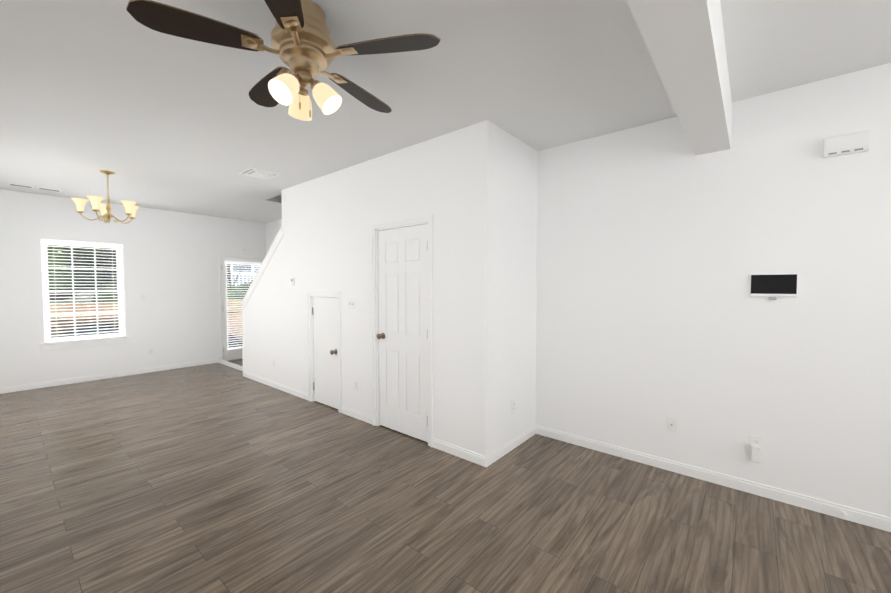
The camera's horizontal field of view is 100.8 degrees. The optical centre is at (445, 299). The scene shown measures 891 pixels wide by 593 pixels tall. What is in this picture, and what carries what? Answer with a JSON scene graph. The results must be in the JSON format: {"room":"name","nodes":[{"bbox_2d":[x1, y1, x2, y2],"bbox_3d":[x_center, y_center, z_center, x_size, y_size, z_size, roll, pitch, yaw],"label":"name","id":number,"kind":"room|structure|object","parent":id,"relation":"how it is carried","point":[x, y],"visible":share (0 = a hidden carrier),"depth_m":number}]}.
{"room":"empty living room","nodes":[
{"label":"empty living room","id":0,"kind":"room"},
{"bbox_2d":[0,189,265,387],"bbox_3d":[-5.099,-0.146,6.182,0.160,2.760,4.910,2,3,40],"label":"wall","id":1,"kind":"structure","parent":0,"point":[171,265],"depth_m":6.03},
{"bbox_2d":[40,242,124,342],"bbox_3d":[-5.561,-0.127,5.689,0.070,1.500,0.900,2,3,40],"label":"window","id":2,"kind":"structure","parent":1,"relation":"in","point":[119,252],"depth_m":5.64},
{"bbox_2d":[40,239,124,342],"bbox_3d":[-5.496,-0.126,5.635,0.066,1.496,0.896,2,3,40],"label":"window blinds","id":3,"kind":"object","parent":2,"relation":"attached to","point":[77,243],"visible":0.9,"depth_m":5.60},
{"bbox_2d":[39,337,130,350],"bbox_3d":[-5.486,0.674,5.656,0.125,0.100,1.000,2,3,40],"label":"trim","id":4,"kind":"structure","parent":1,"relation":"attached to","point":[76,344],"depth_m":5.59},
{"bbox_2d":[0,358,215,393],"bbox_3d":[-5.390,1.209,5.748,0.013,0.085,3.414,2,3,40],"label":"baseboard","id":5,"kind":"structure","parent":1,"relation":"attached to","point":[23,387],"depth_m":5.73},
{"bbox_2d":[141,294,145,300],"bbox_3d":[-5.022,-0.029,6.137,0.020,0.115,0.070,2,3,40],"label":"light switch","id":6,"kind":"object","parent":1,"relation":"attached to","point":[143,297],"visible":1,"depth_m":6.14},
{"bbox_2d":[149,347,153,354],"bbox_3d":[-4.975,0.873,6.236,0.010,0.115,0.070,2,3,40],"label":"outlet","id":7,"kind":"object","parent":1,"relation":"attached to","point":[151,350],"visible":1,"depth_m":6.24},
{"bbox_2d":[216,358,242,369],"bbox_3d":[-3.756,1.179,6.538,1.470,0.085,0.060,2,3,40],"label":"baseboard","id":8,"kind":"structure","parent":1,"relation":"attached to","point":[218,360],"depth_m":6.66},
{"bbox_2d":[219,254,264,359],"bbox_3d":[-4.068,0.156,7.414,0.182,2.066,0.897,2,3,40],"label":"door frame","id":9,"kind":"structure","parent":1,"relation":"attached to","point":[220,290],"depth_m":7.04},
{"bbox_2d":[221,257,263,360],"bbox_3d":[-4.025,0.176,7.366,0.104,1.999,0.813,2,3,40],"label":"back door","id":10,"kind":"structure","parent":1,"relation":"in","point":[231,353],"depth_m":7.19},
{"bbox_2d":[0,359,890,592],"bbox_3d":[-0.733,1.412,2.510,11.640,0.080,5.050,2,3,40],"label":"floor","id":11,"kind":"structure","parent":0,"point":[214,478],"depth_m":2.37},
{"bbox_2d":[240,370,308,400],"bbox_3d":[-2.506,1.224,5.332,2.021,0.085,0.013,2,3,40],"label":"baseboard","id":12,"kind":"structure","parent":11,"relation":"on","point":[273,384],"depth_m":5.22},
{"bbox_2d":[341,406,371,423],"bbox_3d":[-0.979,1.271,4.062,0.566,0.085,0.013,2,3,40],"label":"baseboard","id":13,"kind":"structure","parent":11,"relation":"on","point":[361,416],"depth_m":4.05},
{"bbox_2d":[242,120,537,455],"bbox_3d":[-1.125,-0.096,4.845,4.680,2.760,1.080,2,3,40],"label":"wall block","id":14,"kind":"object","parent":11,"relation":"on","point":[473,189],"visible":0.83,"depth_m":3.35},
{"bbox_2d":[241,228,283,370],"bbox_3d":[-2.700,0.087,5.539,1.435,2.162,0.156,2,3,40],"label":"trim","id":15,"kind":"structure","parent":14,"relation":"attached to","point":[267,258],"depth_m":5.46},
{"bbox_2d":[291,278,294,285],"bbox_3d":[-2.016,-0.232,4.863,0.080,0.110,0.026,2,3,40],"label":"thermostat","id":16,"kind":"object","parent":14,"relation":"attached to","point":[292,281],"visible":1,"depth_m":4.85},
{"bbox_2d":[307,291,341,412],"bbox_3d":[-1.427,0.599,4.484,0.694,1.397,0.142,2,3,40],"label":"door frame","id":17,"kind":"structure","parent":14,"relation":"attached to","point":[312,294],"depth_m":4.60},
{"bbox_2d":[312,297,337,408],"bbox_3d":[-1.466,0.631,4.454,0.568,1.312,0.105,2,3,40],"label":"door","id":18,"kind":"structure","parent":17,"relation":"attached to","point":[325,382],"depth_m":4.46},
{"bbox_2d":[348,298,354,308],"bbox_3d":[-1.046,0.048,4.069,0.116,0.115,0.020,2,3,40],"label":"light switch","id":19,"kind":"object","parent":14,"relation":"attached to","point":[351,303],"visible":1,"depth_m":4.07},
{"bbox_2d":[354,380,357,391],"bbox_3d":[-0.989,0.954,4.061,0.070,0.115,0.010,2,3,40],"label":"outlet","id":20,"kind":"object","parent":14,"relation":"attached to","point":[355,385],"visible":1,"depth_m":4.05},
{"bbox_2d":[371,214,432,446],"bbox_3d":[-0.401,0.281,3.617,0.844,2.097,0.142,2,3,40],"label":"door frame","id":21,"kind":"structure","parent":14,"relation":"attached to","point":[406,222],"depth_m":3.67},
{"bbox_2d":[377,224,427,441],"bbox_3d":[-0.425,0.313,3.574,0.718,2.012,0.105,2,3,40],"label":"closet door","id":22,"kind":"structure","parent":14,"relation":"attached to","point":[402,336],"depth_m":3.58},
{"bbox_2d":[480,425,535,466],"bbox_3d":[0.596,1.300,3.297,0.016,0.085,0.853,2,3,40],"label":"baseboard","id":23,"kind":"structure","parent":14,"relation":"attached to","point":[485,461],"depth_m":3.21},
{"bbox_2d":[511,399,514,413],"bbox_3d":[0.607,0.957,3.298,0.010,0.115,0.070,2,3,40],"label":"outlet","id":24,"kind":"object","parent":14,"relation":"attached to","point":[512,406],"visible":1,"depth_m":3.29},
{"bbox_2d":[433,438,479,464],"bbox_3d":[0.094,1.305,3.169,0.538,0.085,0.013,2,3,40],"label":"baseboard","id":25,"kind":"structure","parent":11,"relation":"on","point":[457,451],"depth_m":3.16},
{"bbox_2d":[0,0,890,222],"bbox_3d":[-0.733,-1.526,2.401,11.640,0.280,5.050,2,3,40],"label":"ceiling","id":26,"kind":"structure","parent":0,"point":[149,117],"depth_m":2.35},
{"bbox_2d":[7,183,34,188],"bbox_3d":[-5.512,-1.473,4.791,0.130,0.007,0.230,2,3,40],"label":"ceiling vent","id":27,"kind":"object","parent":26,"relation":"in","point":[10,184],"visible":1,"depth_m":4.76},
{"bbox_2d":[37,187,61,191],"bbox_3d":[-5.352,-1.480,4.983,0.130,0.007,0.230,2,3,40],"label":"ceiling vent","id":28,"kind":"object","parent":26,"relation":"in","point":[49,189],"visible":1,"depth_m":4.96},
{"bbox_2d":[71,170,138,223],"bbox_3d":[-3.871,-1.161,4.226,0.579,0.585,0.596,2,3,40],"label":"chandelier","id":29,"kind":"object","parent":26,"relation":"hanging from","point":[131,208],"visible":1,"depth_m":4.18},
{"bbox_2d":[238,167,280,179],"bbox_3d":[-2.156,-1.446,4.274,0.340,0.020,0.340,2,3,40],"label":"ceiling vent","id":30,"kind":"object","parent":26,"relation":"in","point":[258,173],"visible":1,"depth_m":4.24},
{"bbox_2d":[126,0,440,120],"bbox_3d":[-0.694,-1.122,1.806,1.240,0.484,1.258,2,3,40],"label":"ceiling fan","id":31,"kind":"object","parent":26,"relation":"hanging from","point":[303,46],"visible":1,"depth_m":1.67},
{"bbox_2d":[626,0,731,155],"bbox_3d":[0.620,-1.175,1.092,0.210,0.325,4.150,2,3,40],"label":"ceiling beam","id":32,"kind":"structure","parent":26,"relation":"attached to","point":[684,40],"depth_m":1.64},
{"bbox_2d":[265,63,890,517],"bbox_3d":[0.613,-0.208,4.083,11.300,3.040,0.380,2,3,40],"label":"wall","id":33,"kind":"structure","parent":0,"point":[659,243],"depth_m":2.63},
{"bbox_2d":[666,416,676,432],"bbox_3d":[1.778,0.985,2.899,0.070,0.115,0.016,2,3,40],"label":"outlet","id":34,"kind":"object","parent":33,"relation":"attached to","point":[671,424],"visible":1,"depth_m":2.90},
{"bbox_2d":[536,425,890,531],"bbox_3d":[2.811,1.346,2.051,5.010,0.085,0.016,2,3,40],"label":"baseboard","id":35,"kind":"structure","parent":33,"relation":"attached to","point":[873,520],"depth_m":2.65},
{"bbox_2d":[750,435,762,462],"bbox_3d":[2.160,1.040,2.564,0.070,0.172,0.044,2,3,40],"label":"plug adapter","id":36,"kind":"object","parent":33,"relation":"attached to","point":[756,446],"visible":1,"depth_m":2.56},
{"bbox_2d":[749,274,797,299],"bbox_3d":[2.214,-0.084,2.492,0.244,0.176,0.022,2,3,40],"label":"panel","id":37,"kind":"object","parent":33,"relation":"attached to","point":[772,286],"visible":1,"depth_m":2.49},
{"bbox_2d":[822,130,869,157],"bbox_3d":[2.446,-0.946,2.255,0.194,0.116,0.039,2,3,40],"label":"box","id":38,"kind":"object","parent":33,"relation":"attached to","point":[853,143],"visible":1,"depth_m":2.24},
{"label":"outside","id":39,"kind":"structure","parent":0,"visible":0},
{"bbox_3d":[-11.730,1.671,16.014,100.000,0.200,90.000,2,3,40],"label":"ground","id":40,"kind":"structure","parent":39,"visible":0},
{"bbox_2d":[50,299,241,334],"bbox_3d":[-8.038,0.969,7.702,0.130,1.820,30.000,2,3,40],"label":"fence","id":41,"kind":"object","parent":40,"relation":"on","point":[238,302],"depth_m":8.16},
{"bbox_2d":[51,318,241,347],"bbox_3d":[-6.221,1.142,7.367,1.830,1.499,4.635,2,3,40],"label":"car","id":42,"kind":"object","parent":40,"relation":"on","point":[106,330],"depth_m":6.48},
{"bbox_2d":[47,245,252,301],"bbox_3d":[-16.929,-4.111,8.394,13.978,11.953,21.586,2,3,40],"label":"trees","id":43,"kind":"object","parent":40,"relation":"on","point":[79,252],"depth_m":9.79},
{"bbox_2d":[227,264,258,285],"bbox_3d":[-8.588,-2.428,19.950,9.600,7.700,9.700,2,3,40],"label":"house","id":44,"kind":"structure","parent":40,"relation":"on","point":[252,273],"depth_m":14.98}
]}

